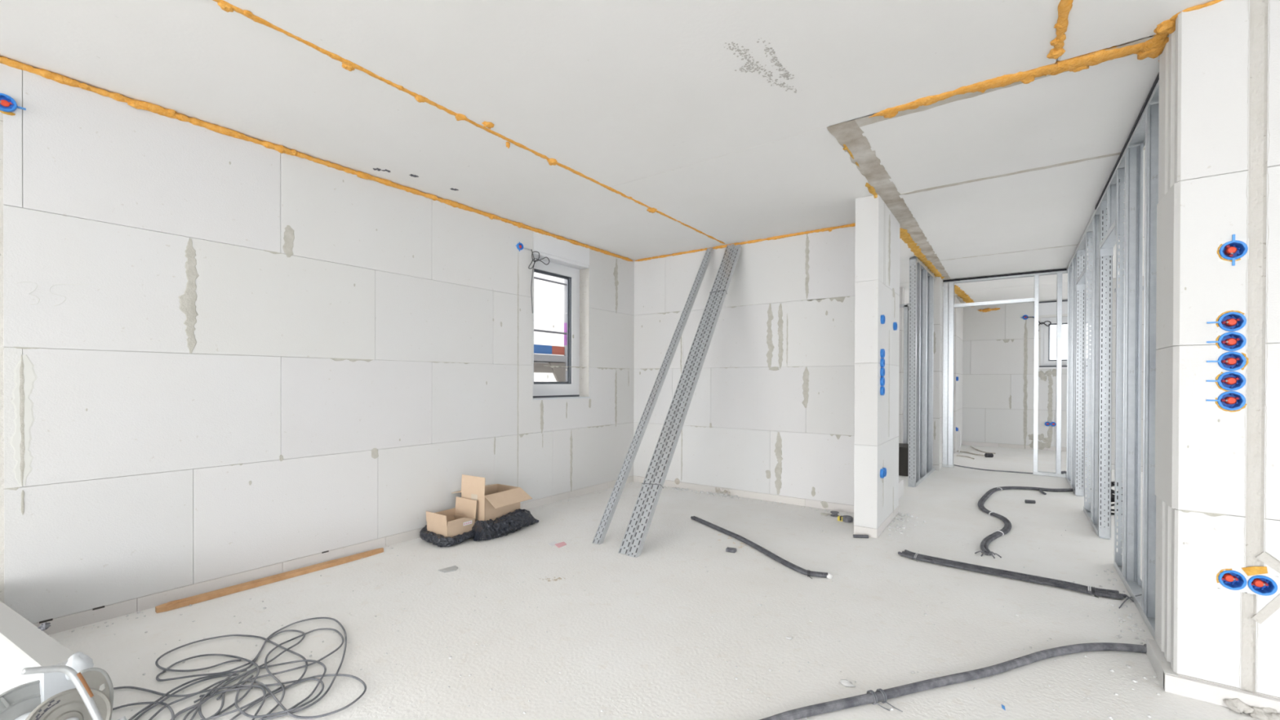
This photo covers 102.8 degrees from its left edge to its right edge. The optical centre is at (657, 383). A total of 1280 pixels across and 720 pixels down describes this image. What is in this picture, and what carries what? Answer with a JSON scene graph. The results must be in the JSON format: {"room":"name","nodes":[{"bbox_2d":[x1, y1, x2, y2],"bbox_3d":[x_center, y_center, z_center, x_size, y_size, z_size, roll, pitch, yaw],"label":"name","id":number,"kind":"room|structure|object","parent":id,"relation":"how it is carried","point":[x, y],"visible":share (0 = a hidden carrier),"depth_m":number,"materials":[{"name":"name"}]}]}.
{"room":"construction site","nodes":[
{"label":"construction site","id":0,"kind":"room"},
{"bbox_2d":[0,62,634,635],"bbox_3d":[-3.400,-0.133,1.747,0.302,2.588,10.990,0,0,35],"label":"wall","id":1,"kind":"structure","parent":0,"point":[226,361],"depth_m":2.92,"materials":[{"name":"concrete"}]},
{"bbox_2d":[0,93,26,115],"bbox_3d":[-2.854,-1.222,2.246,0.027,0.083,0.099,0,0,35],"label":"box","id":2,"kind":"object","parent":1,"relation":"attached to","point":[8,104],"visible":1,"depth_m":2.24,"materials":[{"name":"blue plastic"}]},
{"bbox_2d":[0,95,13,108],"bbox_3d":[-2.860,-1.227,2.234,0.015,0.057,0.057,0,0,35],"label":"cup","id":3,"kind":"object","parent":2,"relation":"on","point":[6,101],"depth_m":2.24,"materials":[{"name":"blue plastic"}]},
{"bbox_2d":[0,56,633,261],"bbox_3d":[-2.460,-1.426,2.822,0.073,0.086,7.635,0,0,35],"label":"bead","id":4,"kind":"object","parent":1,"relation":"attached to","point":[139,104],"visible":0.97,"depth_m":2.92},
{"bbox_2d":[515,241,523,251],"bbox_3d":[-1.230,-1.224,4.580,0.023,0.085,0.090,0,0,35],"label":"box","id":5,"kind":"object","parent":1,"relation":"attached to","point":[519,246],"visible":1,"depth_m":4.57,"materials":[{"name":"blue plastic"}]},
{"bbox_2d":[532,231,590,399],"bbox_3d":[-1.053,-0.627,5.116,0.306,1.564,0.784,0,0,35],"label":"window","id":6,"kind":"structure","parent":1,"relation":"in","point":[561,287],"depth_m":5.18,"materials":[{"name":"white plastic"}]},
{"bbox_2d":[528,249,549,313],"bbox_3d":[-1.098,-0.930,4.739,0.007,0.583,0.257,0,0,35],"label":"cable","id":7,"kind":"object","parent":6,"relation":"hanging from","point":[533,260],"visible":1,"depth_m":4.68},
{"bbox_2d":[0,0,1213,310],"bbox_3d":[1.820,-1.509,2.081,8.600,0.206,17.500,0,0,35],"label":"ceiling","id":8,"kind":"structure","parent":0,"point":[732,121],"depth_m":2.55,"materials":[{"name":"paint"}]},
{"bbox_2d":[213,0,724,244],"bbox_3d":[-1.457,-1.417,2.110,0.133,0.058,7.608,0,0,35],"label":"bead","id":9,"kind":"object","parent":8,"relation":"attached to","point":[347,64],"visible":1,"depth_m":2.53},
{"bbox_2d":[843,144,859,167],"bbox_3d":[1.200,-1.415,3.177,0.031,0.016,0.468,0,0,35],"label":"bead","id":10,"kind":"object","parent":8,"relation":"attached to","point":[846,148],"visible":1,"depth_m":3.12},
{"bbox_2d":[865,182,877,198],"bbox_3d":[1.587,-1.411,3.772,0.049,0.041,0.374,0,0,35],"label":"bead","id":11,"kind":"object","parent":8,"relation":"attached to","point":[871,189],"visible":0.95,"depth_m":3.74},
{"bbox_2d":[899,227,944,279],"bbox_3d":[3.036,-1.425,5.831,0.124,0.059,2.824,0,0,36],"label":"bead","id":12,"kind":"object","parent":8,"relation":"attached to","point":[904,235],"visible":0.88,"depth_m":5.43},
{"bbox_2d":[909,257,936,279],"bbox_3d":[3.273,-1.393,6.281,0.076,0.040,1.360,0,0,37],"label":"ceiling track","id":13,"kind":"object","parent":8,"relation":"attached to","point":[922,265],"visible":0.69,"depth_m":6.19,"materials":[{"name":"metal"}]},
{"bbox_2d":[954,284,974,306],"bbox_3d":[5.025,-1.426,8.402,0.174,0.074,2.547,0,0,38],"label":"bead","id":14,"kind":"object","parent":8,"relation":"attached to","point":[966,298],"visible":0.64,"depth_m":8.21},
{"bbox_2d":[942,268,1067,284],"bbox_3d":[4.553,-1.394,6.694,1.415,0.045,0.084,0,0,35],"label":"ceiling track","id":15,"kind":"object","parent":8,"relation":"attached to","point":[1056,271],"visible":0.92,"depth_m":6.67,"materials":[{"name":"metal"}]},
{"bbox_2d":[868,42,1145,118],"bbox_3d":[1.595,-1.414,2.416,1.124,0.046,0.126,0,0,32],"label":"bead","id":16,"kind":"object","parent":8,"relation":"attached to","point":[1074,64],"visible":0.96,"depth_m":2.32},
{"bbox_2d":[1046,0,1073,59],"bbox_3d":[0.784,-1.407,0.846,0.064,0.047,3.290,0,0,34],"label":"bead","id":17,"kind":"object","parent":8,"relation":"attached to","point":[1064,6],"visible":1,"depth_m":2.02},
{"bbox_2d":[1066,207,1099,272],"bbox_3d":[4.311,-1.385,5.180,0.076,0.040,2.728,0,0,35],"label":"ceiling track","id":18,"kind":"object","parent":8,"relation":"attached to","point":[1082,245],"visible":0.5,"depth_m":4.95,"materials":[{"name":"metal"}]},
{"bbox_2d":[1094,72,1159,212],"bbox_3d":[2.872,-1.384,3.113,0.084,0.045,2.305,0,0,35],"label":"ceiling track","id":19,"kind":"object","parent":8,"relation":"attached to","point":[1136,136],"visible":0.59,"depth_m":2.89,"materials":[{"name":"metal"}]},
{"bbox_2d":[48,441,1257,719],"bbox_3d":[1.935,1.276,2.007,8.900,0.201,17.500,0,0,35],"label":"floor","id":20,"kind":"structure","parent":0,"point":[677,548],"depth_m":2.47,"materials":[{"name":"concrete"}]},
{"bbox_2d":[0,600,93,703],"bbox_3d":[-2.362,1.000,1.874,1.225,0.326,0.103,0,0,28],"label":"wrapped package","id":21,"kind":"object","parent":20,"relation":"on","point":[23,644],"visible":0.72,"depth_m":1.68},
{"bbox_2d":[0,665,126,719],"bbox_3d":[-1.748,0.963,1.469,0.408,0.416,0.324,0,0,35],"label":"cable reel","id":22,"kind":"object","parent":20,"relation":"on","point":[86,701],"visible":0.98,"depth_m":1.46,"materials":[{"name":"metal"}]},
{"bbox_2d":[35,699,60,719],"bbox_3d":[-1.669,0.914,1.385,0.017,0.079,0.071,0,0,1],"label":"print","id":23,"kind":"object","parent":22,"relation":"on","point":[50,709],"depth_m":1.40},
{"bbox_2d":[112,617,366,719],"bbox_3d":[-1.634,1.153,1.999,0.757,0.018,0.953,0,0,-38],"label":"cable","id":24,"kind":"object","parent":20,"relation":"on","point":[236,686],"visible":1,"depth_m":1.95,"materials":[{"name":"plastic"}]},
{"bbox_2d":[155,547,383,613],"bbox_3d":[-2.208,1.142,3.044,0.055,0.032,1.131,0,0,35],"label":"batten","id":25,"kind":"object","parent":20,"relation":"on","point":[175,604],"visible":1,"depth_m":2.92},
{"bbox_2d":[419,524,475,546],"bbox_3d":[-1.530,1.104,3.715,0.455,0.104,0.277,0,0,0],"label":"bag","id":26,"kind":"object","parent":20,"relation":"on","point":[435,539],"visible":0.93,"depth_m":3.65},
{"bbox_2d":[426,496,476,537],"bbox_3d":[-1.530,1.010,3.800,0.266,0.252,0.267,0,0,35],"label":"carton","id":27,"kind":"object","parent":26,"relation":"in","point":[451,522],"visible":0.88,"depth_m":3.76,"materials":[{"name":"cardboard"}]},
{"bbox_2d":[438,565,457,572],"bbox_3d":[-1.291,1.157,3.173,0.080,0.006,0.110,0,0,43],"label":"metal plate","id":28,"kind":"object","parent":20,"relation":"on","point":[452,568],"visible":1,"depth_m":3.17,"materials":[{"name":"metal"}]},
{"bbox_2d":[471,508,538,541],"bbox_3d":[-1.152,1.080,3.976,0.192,0.153,0.608,0,0,35],"label":"bag","id":29,"kind":"object","parent":20,"relation":"on","point":[487,530],"visible":1,"depth_m":3.85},
{"bbox_2d":[452,474,532,522],"bbox_3d":[-1.309,0.924,4.088,0.490,0.427,0.429,0,0,31],"label":"carton","id":30,"kind":"object","parent":29,"relation":"in","point":[494,501],"visible":0.68,"depth_m":3.92,"materials":[{"name":"cardboard"}]},
{"bbox_2d":[547,541,566,547],"bbox_3d":[-0.719,1.158,3.678,0.133,0.003,0.124,0,0,35],"label":"paper scrap","id":31,"kind":"object","parent":20,"relation":"on","point":[552,544],"visible":1,"depth_m":3.67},
{"bbox_2d":[49,482,1177,719],"bbox_3d":[-0.743,1.154,3.713,7.048,0.027,4.413,0,0,25],"label":"crumbs","id":32,"kind":"object","parent":20,"relation":"on","point":[898,526],"visible":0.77,"depth_m":2.55,"materials":[{"name":"concrete"}]},
{"bbox_2d":[591,247,713,544],"bbox_3d":[0.056,-0.113,4.521,0.064,2.590,1.960,0,0,31],"label":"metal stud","id":33,"kind":"object","parent":20,"relation":"on","point":[607,516],"visible":1,"depth_m":4.29,"materials":[{"name":"metal"}]},
{"bbox_2d":[617,244,742,557],"bbox_3d":[0.288,-0.102,4.316,0.168,2.612,2.046,0,0,29],"label":"stud","id":34,"kind":"object","parent":20,"relation":"on","point":[636,533],"visible":0.98,"depth_m":4.05,"materials":[{"name":"metal"}]},
{"bbox_2d":[725,546,736,552],"bbox_3d":[0.509,1.153,3.531,0.064,0.026,0.050,0,0,24],"label":"conduit offcut","id":35,"kind":"object","parent":20,"relation":"on","point":[727,549],"visible":1,"depth_m":3.52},
{"bbox_2d":[690,515,832,578],"bbox_3d":[0.631,1.151,3.687,0.127,0.039,1.517,0,0,-29],"label":"bundle","id":36,"kind":"object","parent":20,"relation":"on","point":[767,553],"visible":1,"depth_m":3.46,"materials":[{"name":"plastic"}]},
{"bbox_2d":[820,511,839,516],"bbox_3d":[1.510,1.148,4.483,0.157,0.037,0.071,0,0,8],"label":"reel","id":37,"kind":"object","parent":20,"relation":"on","point":[834,513],"visible":0.98,"depth_m":4.47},
{"bbox_2d":[837,515,853,522],"bbox_3d":[1.589,1.143,4.315,0.117,0.042,0.090,0,0,35],"label":"tape measure","id":38,"kind":"object","parent":20,"relation":"on","point":[846,518],"visible":1,"depth_m":4.29,"materials":[{"name":"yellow plastic"}]},
{"bbox_2d":[839,679,856,687],"bbox_3d":[0.735,1.166,1.980,0.066,0.021,0.032,0,0,35],"label":"chip","id":39,"kind":"object","parent":20,"relation":"on","point":[845,682],"visible":1,"depth_m":1.98,"materials":[{"name":"concrete"}]},
{"bbox_2d":[853,534,868,537],"bbox_3d":[1.532,1.155,3.852,0.108,0.026,0.026,0,0,8],"label":"conduit offcut","id":40,"kind":"object","parent":20,"relation":"on","point":[854,535],"visible":1,"depth_m":3.84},
{"bbox_2d":[853,194,899,537],"bbox_3d":[1.840,-0.128,4.250,0.170,2.588,0.885,0,0,35],"label":"wall pier","id":41,"kind":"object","parent":20,"relation":"on","point":[877,256],"visible":0.93,"depth_m":3.92,"materials":[{"name":"concrete"}]},
{"bbox_2d":[880,468,884,478],"bbox_3d":[1.734,0.697,3.941,0.023,0.070,0.070,0,0,35],"label":"box","id":42,"kind":"object","parent":41,"relation":"attached to","point":[882,470],"visible":1,"depth_m":3.92,"materials":[{"name":"blue plastic"}]},
{"bbox_2d":[880,348,884,358],"bbox_3d":[1.731,-0.229,3.929,0.023,0.070,0.070,0,0,35],"label":"box","id":43,"kind":"object","parent":41,"relation":"attached to","point":[882,350],"visible":1,"depth_m":3.91,"materials":[{"name":"blue plastic"}]},
{"bbox_2d":[880,367,884,376],"bbox_3d":[1.731,-0.085,3.930,0.023,0.070,0.070,0,0,35],"label":"box","id":44,"kind":"object","parent":41,"relation":"attached to","point":[882,369],"visible":1,"depth_m":3.91,"materials":[{"name":"blue plastic"}]},
{"bbox_2d":[880,377,884,386],"bbox_3d":[1.730,-0.013,3.930,0.023,0.070,0.070,0,0,35],"label":"box","id":45,"kind":"object","parent":41,"relation":"attached to","point":[882,379],"visible":1,"depth_m":3.91,"materials":[{"name":"blue plastic"}]},
{"bbox_2d":[880,386,884,395],"bbox_3d":[1.730,0.059,3.930,0.023,0.070,0.070,0,0,35],"label":"box","id":46,"kind":"object","parent":41,"relation":"attached to","point":[882,388],"visible":1,"depth_m":3.91,"materials":[{"name":"blue plastic"}]},
{"bbox_2d":[880,358,884,367],"bbox_3d":[1.731,-0.157,3.930,0.023,0.070,0.070,0,0,35],"label":"box","id":47,"kind":"object","parent":41,"relation":"attached to","point":[882,360],"visible":1,"depth_m":3.91,"materials":[{"name":"blue plastic"}]},
{"bbox_2d":[898,478,903,498],"bbox_3d":[2.403,1.084,5.273,0.200,0.160,0.300,0,0,35],"label":"block","id":48,"kind":"object","parent":20,"relation":"on","point":[900,481],"visible":0.21,"depth_m":5.25,"materials":[{"name":"concrete"}]},
{"bbox_2d":[898,443,908,476],"bbox_3d":[3.120,0.980,6.602,0.340,0.360,0.440,0,0,35],"label":"crate","id":49,"kind":"object","parent":20,"relation":"on","point":[903,447],"visible":0.21,"depth_m":6.39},
{"bbox_2d":[902,305,908,444],"bbox_3d":[3.334,0.058,6.861,0.048,2.200,0.076,0,0,35],"label":"stud","id":50,"kind":"object","parent":20,"relation":"on","point":[905,308],"visible":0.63,"depth_m":6.83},
{"bbox_2d":[907,258,916,487],"bbox_3d":[2.864,-0.112,5.742,0.073,2.546,0.076,0,0,35],"label":"stud","id":51,"kind":"object","parent":20,"relation":"on","point":[913,263],"visible":1,"depth_m":5.74,"materials":[{"name":"metal"}]},
{"bbox_2d":[915,467,934,487],"bbox_3d":[3.265,1.142,6.292,0.076,0.040,1.360,0,0,37],"label":"floor track","id":52,"kind":"object","parent":20,"relation":"on","point":[928,473],"visible":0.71,"depth_m":6.25,"materials":[{"name":"metal"}]},
{"bbox_2d":[915,262,920,482],"bbox_3d":[3.010,-0.122,5.939,0.076,2.566,0.050,0,0,35],"label":"stud","id":53,"kind":"object","parent":52,"relation":"on","point":[918,265],"visible":0.41,"depth_m":5.95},
{"bbox_2d":[920,269,927,476],"bbox_3d":[3.272,-0.123,6.292,0.076,2.566,0.050,0,0,35],"label":"stud","id":54,"kind":"object","parent":52,"relation":"on","point":[923,353],"visible":0.8,"depth_m":6.31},
{"bbox_2d":[926,275,933,471],"bbox_3d":[3.564,-0.123,6.686,0.076,2.566,0.050,0,0,35],"label":"stud","id":55,"kind":"object","parent":52,"relation":"on","point":[930,278],"visible":0.85,"depth_m":6.70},
{"bbox_2d":[942,463,954,467],"bbox_3d":[4.021,1.141,7.072,0.135,0.040,0.076,0,0,35],"label":"floor track","id":56,"kind":"object","parent":20,"relation":"on","point":[943,465],"visible":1,"depth_m":7.04,"materials":[{"name":"metal"}]},
{"bbox_2d":[942,283,948,464],"bbox_3d":[3.997,-0.124,7.087,0.062,2.566,0.076,0,0,35],"label":"stud","id":57,"kind":"object","parent":56,"relation":"on","point":[945,296],"visible":1,"depth_m":7.06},
{"bbox_2d":[947,282,954,465],"bbox_3d":[4.050,-0.123,7.050,0.062,2.566,0.076,0,0,35],"label":"stud","id":58,"kind":"object","parent":56,"relation":"on","point":[951,286],"visible":1,"depth_m":7.02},
{"bbox_2d":[759,642,1146,719],"bbox_3d":[1.181,1.156,1.986,2.056,0.045,0.170,0,0,-15],"label":"conduit","id":59,"kind":"object","parent":20,"relation":"on","point":[880,695],"visible":0.94,"depth_m":1.97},
{"bbox_2d":[954,464,1032,473],"bbox_3d":[4.447,1.157,6.850,0.165,0.014,0.946,0,0,-45],"label":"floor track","id":60,"kind":"object","parent":20,"relation":"on","point":[954,464],"visible":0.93,"depth_m":6.76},
{"bbox_2d":[897,549,1126,599],"bbox_3d":[2.084,1.156,3.116,1.150,0.038,0.153,0,0,39],"label":"bundle","id":61,"kind":"object","parent":20,"relation":"on","point":[1087,589],"visible":1,"depth_m":3.05,"materials":[{"name":"black plastic"}]},
{"bbox_2d":[974,486,1075,558],"bbox_3d":[3.172,1.151,4.673,3.137,0.041,0.634,0,0,-43],"label":"bundle","id":62,"kind":"object","parent":20,"relation":"on","point":[984,544],"visible":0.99,"depth_m":4.48,"materials":[{"name":"black plastic"}]},
{"bbox_2d":[1032,471,1066,477],"bbox_3d":[4.939,1.147,6.434,0.338,0.040,0.076,0,0,35],"label":"floor track","id":63,"kind":"object","parent":20,"relation":"on","point":[1038,473],"visible":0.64,"depth_m":6.42,"materials":[{"name":"metal"}]},
{"bbox_2d":[1033,275,1039,471],"bbox_3d":[4.824,-0.119,6.512,0.044,2.566,0.076,0,0,35],"label":"stud","id":64,"kind":"object","parent":63,"relation":"on","point":[1036,277],"visible":1,"depth_m":6.48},
{"bbox_2d":[1055,272,1062,474],"bbox_3d":[5.013,-0.118,6.380,0.048,2.566,0.076,0,0,35],"label":"stud","id":65,"kind":"object","parent":63,"relation":"on","point":[1059,313],"visible":1,"depth_m":6.35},
{"bbox_2d":[1065,475,1075,494],"bbox_3d":[4.739,1.149,5.818,0.076,0.040,1.200,0,0,35],"label":"floor track","id":66,"kind":"object","parent":20,"relation":"on","point":[1066,477],"visible":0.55,"depth_m":5.80,"materials":[{"name":"metal"}]},
{"bbox_2d":[1066,266,1071,479],"bbox_3d":[4.969,-0.117,6.138,0.076,2.566,0.048,0,0,35],"label":"stud","id":67,"kind":"object","parent":66,"relation":"on","point":[1069,270],"visible":0.53,"depth_m":6.16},
{"bbox_2d":[1071,257,1075,487],"bbox_3d":[4.655,-0.116,5.686,0.076,2.566,0.048,0,0,35],"label":"stud","id":68,"kind":"object","parent":66,"relation":"on","point":[1073,261],"visible":0.41,"depth_m":5.71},
{"bbox_2d":[1075,248,1085,496],"bbox_3d":[4.390,-0.105,5.304,0.072,2.546,0.074,0,0,35],"label":"stud","id":69,"kind":"object","parent":20,"relation":"on","point":[1080,254],"visible":0.94,"depth_m":5.30,"materials":[{"name":"metal"}]},
{"bbox_2d":[1075,268,1091,290],"bbox_3d":[4.169,-1.010,4.979,0.076,0.100,0.760,0,0,35],"label":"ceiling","id":70,"kind":"structure","parent":69,"relation":"attached to","point":[1081,282],"depth_m":5.18,"materials":[{"name":"metal"}]},
{"bbox_2d":[1083,506,1097,536],"bbox_3d":[3.678,1.152,4.290,0.076,0.040,0.960,0,0,35],"label":"floor track","id":71,"kind":"object","parent":20,"relation":"on","point":[1095,526],"visible":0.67,"depth_m":4.23,"materials":[{"name":"metal"}]},
{"bbox_2d":[1084,231,1093,511],"bbox_3d":[3.926,-0.104,4.638,0.072,2.546,0.074,0,0,35],"label":"stud","id":72,"kind":"object","parent":71,"relation":"on","point":[1089,235],"visible":0.71,"depth_m":4.64,"materials":[{"name":"metal"}]},
{"bbox_2d":[1090,213,1099,524],"bbox_3d":[3.628,-0.113,4.208,0.076,2.566,0.048,0,0,35],"label":"stud","id":73,"kind":"object","parent":71,"relation":"on","point":[1095,256],"visible":0.47,"depth_m":4.23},
{"bbox_2d":[1097,200,1112,539],"bbox_3d":[3.391,-0.102,3.867,0.072,2.546,0.074,0,0,35],"label":"stud","id":74,"kind":"object","parent":20,"relation":"on","point":[1105,292],"visible":0.9,"depth_m":3.87,"materials":[{"name":"metal"}]},
{"bbox_2d":[1099,219,1124,257],"bbox_3d":[3.188,-1.007,3.567,0.076,0.100,0.700,0,0,35],"label":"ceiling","id":75,"kind":"structure","parent":74,"relation":"attached to","point":[1108,242],"depth_m":3.70,"materials":[{"name":"metal"}]},
{"bbox_2d":[1106,183,1119,231],"bbox_3d":[3.186,-1.207,3.563,0.076,0.378,0.048,0,0,35],"label":"stud","id":76,"kind":"object","parent":75,"relation":"on","point":[1112,189],"visible":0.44,"depth_m":3.58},
{"bbox_2d":[1090,481,1122,515],"bbox_3d":[4.038,1.012,4.551,0.278,0.317,0.117,0,0,35],"label":"cable coil","id":77,"kind":"object","parent":20,"relation":"on","point":[1112,482],"visible":0.09,"depth_m":4.51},
{"bbox_2d":[1114,167,1124,566],"bbox_3d":[2.968,-0.101,3.258,0.072,2.546,0.074,0,0,35],"label":"stud","id":78,"kind":"object","parent":20,"relation":"on","point":[1120,171],"visible":0.57,"depth_m":3.26,"materials":[{"name":"metal"}]},
{"bbox_2d":[1116,291,1123,479],"bbox_3d":[5.500,0.028,6.087,0.048,2.280,0.076,0,0,35],"label":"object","id":79,"kind":"object","parent":20,"relation":"on","point":[1118,291],"visible":0.02,"depth_m":6.07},
{"bbox_2d":[1118,594,1142,608],"bbox_3d":[2.520,1.165,2.747,0.302,0.012,0.052,0,0,-33],"label":"wire offcut","id":80,"kind":"object","parent":20,"relation":"on","point":[1130,597],"visible":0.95,"depth_m":2.75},
{"bbox_2d":[1114,560,1155,639],"bbox_3d":[2.584,1.155,2.716,0.076,0.040,1.315,0,0,35],"label":"floor track","id":81,"kind":"object","parent":20,"relation":"on","point":[1133,588],"visible":0.29,"depth_m":2.80,"materials":[{"name":"metal"}]},
{"bbox_2d":[1121,142,1143,585],"bbox_3d":[2.789,-0.110,3.001,0.076,2.566,0.048,0,0,35],"label":"stud","id":82,"kind":"object","parent":81,"relation":"on","point":[1133,208],"visible":0.96,"depth_m":3.01,"materials":[{"name":"metal"}]},
{"bbox_2d":[1142,102,1159,617],"bbox_3d":[2.464,-0.109,2.533,0.076,2.566,0.048,0,0,35],"label":"stud","id":83,"kind":"object","parent":81,"relation":"on","point":[1152,113],"visible":0.66,"depth_m":2.55,"materials":[{"name":"metal"}]},
{"bbox_2d":[633,226,855,513],"bbox_3d":[0.866,-0.135,5.311,2.640,2.588,0.255,0,0,35],"label":"wall","id":84,"kind":"structure","parent":0,"point":[770,416],"depth_m":5.05,"materials":[{"name":"concrete"}]},
{"bbox_2d":[635,222,855,261],"bbox_3d":[0.801,-1.419,5.221,2.605,0.058,0.043,0,0,35],"label":"bead","id":85,"kind":"object","parent":84,"relation":"attached to","point":[830,228],"visible":0.88,"depth_m":5.06},
{"bbox_2d":[898,287,904,443],"bbox_3d":[3.418,-0.136,7.854,0.650,2.584,0.200,0,0,35],"label":"wall","id":86,"kind":"structure","parent":0,"point":[901,289],"depth_m":7.60,"materials":[{"name":"concrete"}]},
{"bbox_2d":[933,276,942,470],"bbox_3d":[3.745,-0.132,6.980,0.225,2.584,0.302,0,0,35],"label":"wall","id":87,"kind":"structure","parent":0,"point":[938,283],"depth_m":6.82,"materials":[{"name":"concrete"}]},
{"bbox_2d":[954,297,1034,307],"bbox_3d":[4.443,-1.031,6.774,0.886,0.110,0.076,0,0,35],"label":"door frame","id":88,"kind":"structure","parent":87,"relation":"attached to","point":[1028,300],"depth_m":6.73,"materials":[{"name":"metal"}]},
{"bbox_2d":[953,296,963,453],"bbox_3d":[5.230,-0.136,9.030,0.185,2.584,1.400,0,0,35],"label":"wall","id":89,"kind":"structure","parent":0,"point":[958,312],"depth_m":8.75,"materials":[{"name":"concrete"}]},
{"bbox_2d":[907,299,1217,453],"bbox_3d":[6.663,-0.132,9.063,8.600,2.588,0.310,0,0,35],"label":"wall","id":90,"kind":"structure","parent":0,"point":[998,353],"depth_m":9.17,"materials":[{"name":"concrete"}]},
{"bbox_2d":[978,307,999,312],"bbox_3d":[6.032,-1.332,9.308,0.352,0.073,0.107,0,0,35],"label":"bead","id":91,"kind":"object","parent":90,"relation":"on","point":[988,309],"visible":1,"depth_m":9.28},
{"bbox_2d":[1033,299,1090,368],"bbox_3d":[7.455,-0.827,8.402,2.050,1.166,0.150,0,0,35],"label":"window","id":92,"kind":"structure","parent":90,"relation":"in","point":[1048,334],"depth_m":8.85,"materials":[{"name":"white plastic"}]},
{"bbox_2d":[1111,275,1144,471],"bbox_3d":[6.327,-0.123,6.898,0.480,2.584,0.150,0,0,35],"label":"wall","id":93,"kind":"structure","parent":0,"point":[1113,322],"depth_m":6.91,"materials":[{"name":"concrete"}]},
{"bbox_2d":[1146,0,1279,719],"bbox_3d":[3.705,-0.102,0.877,4.118,2.599,0.392,0,0,35],"label":"wall","id":94,"kind":"structure","parent":0,"point":[1217,470],"depth_m":1.89,"materials":[{"name":"concrete"}]},
{"bbox_2d":[1137,0,1222,61],"bbox_3d":[2.185,-1.418,1.915,0.346,0.079,0.621,0,0,-24],"label":"bead","id":95,"kind":"object","parent":94,"relation":"attached to","point":[1154,46],"visible":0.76,"depth_m":2.07},
{"bbox_2d":[1206,371,1245,391],"bbox_3d":[2.092,-0.005,1.887,0.100,0.077,0.047,0,0,35],"label":"box","id":96,"kind":"object","parent":94,"relation":"attached to","point":[1228,380],"visible":0.99,"depth_m":1.87,"materials":[{"name":"blue plastic"}]},
{"bbox_2d":[1221,373,1242,388],"bbox_3d":[2.107,-0.008,1.883,0.054,0.054,0.038,0,0,35],"label":"cup","id":97,"kind":"object","parent":96,"relation":"on","point":[1228,380],"depth_m":1.87,"materials":[{"name":"blue plastic"}]},
{"bbox_2d":[1206,310,1246,331],"bbox_3d":[2.093,-0.227,1.886,0.100,0.077,0.047,0,0,35],"label":"box","id":98,"kind":"object","parent":94,"relation":"attached to","point":[1233,321],"visible":1,"depth_m":1.87,"materials":[{"name":"blue plastic"}]},
{"bbox_2d":[1221,314,1242,328],"bbox_3d":[2.107,-0.224,1.881,0.054,0.054,0.038,0,0,35],"label":"cup","id":99,"kind":"object","parent":98,"relation":"on","point":[1228,321],"depth_m":1.87,"materials":[{"name":"blue plastic"}]},
{"bbox_2d":[1205,391,1247,412],"bbox_3d":[2.094,0.067,1.886,0.104,0.076,0.047,0,0,35],"label":"box","id":100,"kind":"object","parent":94,"relation":"attached to","point":[1232,401],"visible":1,"depth_m":1.87,"materials":[{"name":"blue plastic"}]},
{"bbox_2d":[1221,393,1241,408],"bbox_3d":[2.107,0.064,1.883,0.054,0.054,0.038,0,0,35],"label":"cup","id":101,"kind":"object","parent":100,"relation":"on","point":[1228,400],"depth_m":1.88,"materials":[{"name":"blue plastic"}]},
{"bbox_2d":[1206,331,1246,351],"bbox_3d":[2.092,-0.152,1.887,0.100,0.070,0.047,0,0,35],"label":"box","id":102,"kind":"object","parent":94,"relation":"attached to","point":[1228,341],"visible":1,"depth_m":1.87,"materials":[{"name":"blue plastic"}]},
{"bbox_2d":[1221,333,1242,348],"bbox_3d":[2.107,-0.152,1.882,0.054,0.054,0.038,0,0,35],"label":"cup","id":103,"kind":"object","parent":102,"relation":"on","point":[1228,340],"depth_m":1.87,"materials":[{"name":"blue plastic"}]},
{"bbox_2d":[1206,351,1248,370],"bbox_3d":[2.095,-0.080,1.885,0.106,0.070,0.047,0,0,35],"label":"box","id":104,"kind":"object","parent":94,"relation":"attached to","point":[1228,361],"visible":1,"depth_m":1.87,"materials":[{"name":"blue plastic"}]},
{"bbox_2d":[1222,353,1242,368],"bbox_3d":[2.107,-0.080,1.882,0.054,0.054,0.038,0,0,35],"label":"cup","id":105,"kind":"object","parent":104,"relation":"on","point":[1229,361],"depth_m":1.87,"materials":[{"name":"blue plastic"}]},
{"bbox_2d":[1216,568,1246,590],"bbox_3d":[2.104,0.715,1.880,0.076,0.076,0.047,0,0,35],"label":"box","id":106,"kind":"object","parent":94,"relation":"attached to","point":[1231,580],"visible":0.97,"depth_m":1.87,"materials":[{"name":"blue plastic"}]},
{"bbox_2d":[1222,573,1242,586],"bbox_3d":[2.109,0.718,1.882,0.054,0.054,0.038,0,0,35],"label":"cup","id":107,"kind":"object","parent":106,"relation":"on","point":[1229,580],"depth_m":1.88,"materials":[{"name":"blue plastic"}]},
{"bbox_2d":[1217,234,1248,266],"bbox_3d":[2.104,-0.484,1.877,0.077,0.113,0.047,0,0,35],"label":"box","id":108,"kind":"object","parent":94,"relation":"attached to","point":[1233,250],"visible":1,"depth_m":1.87,"materials":[{"name":"blue plastic"}]},
{"bbox_2d":[1222,243,1244,257],"bbox_3d":[2.110,-0.484,1.879,0.054,0.054,0.038,0,0,35],"label":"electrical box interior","id":109,"kind":"object","parent":108,"relation":"on","point":[1229,250],"depth_m":1.87,"materials":[{"name":"blue plastic"}]},
{"bbox_2d":[1241,566,1277,595],"bbox_3d":[2.160,0.704,1.841,0.087,0.104,0.047,0,0,35],"label":"box","id":110,"kind":"object","parent":94,"relation":"attached to","point":[1263,585],"visible":0.91,"depth_m":1.83,"materials":[{"name":"blue plastic"}]},
{"bbox_2d":[1252,577,1273,592],"bbox_3d":[2.169,0.721,1.840,0.054,0.054,0.038,0,0,35],"label":"cup","id":111,"kind":"object","parent":110,"relation":"on","point":[1259,584],"depth_m":1.83,"materials":[{"name":"blue plastic"}]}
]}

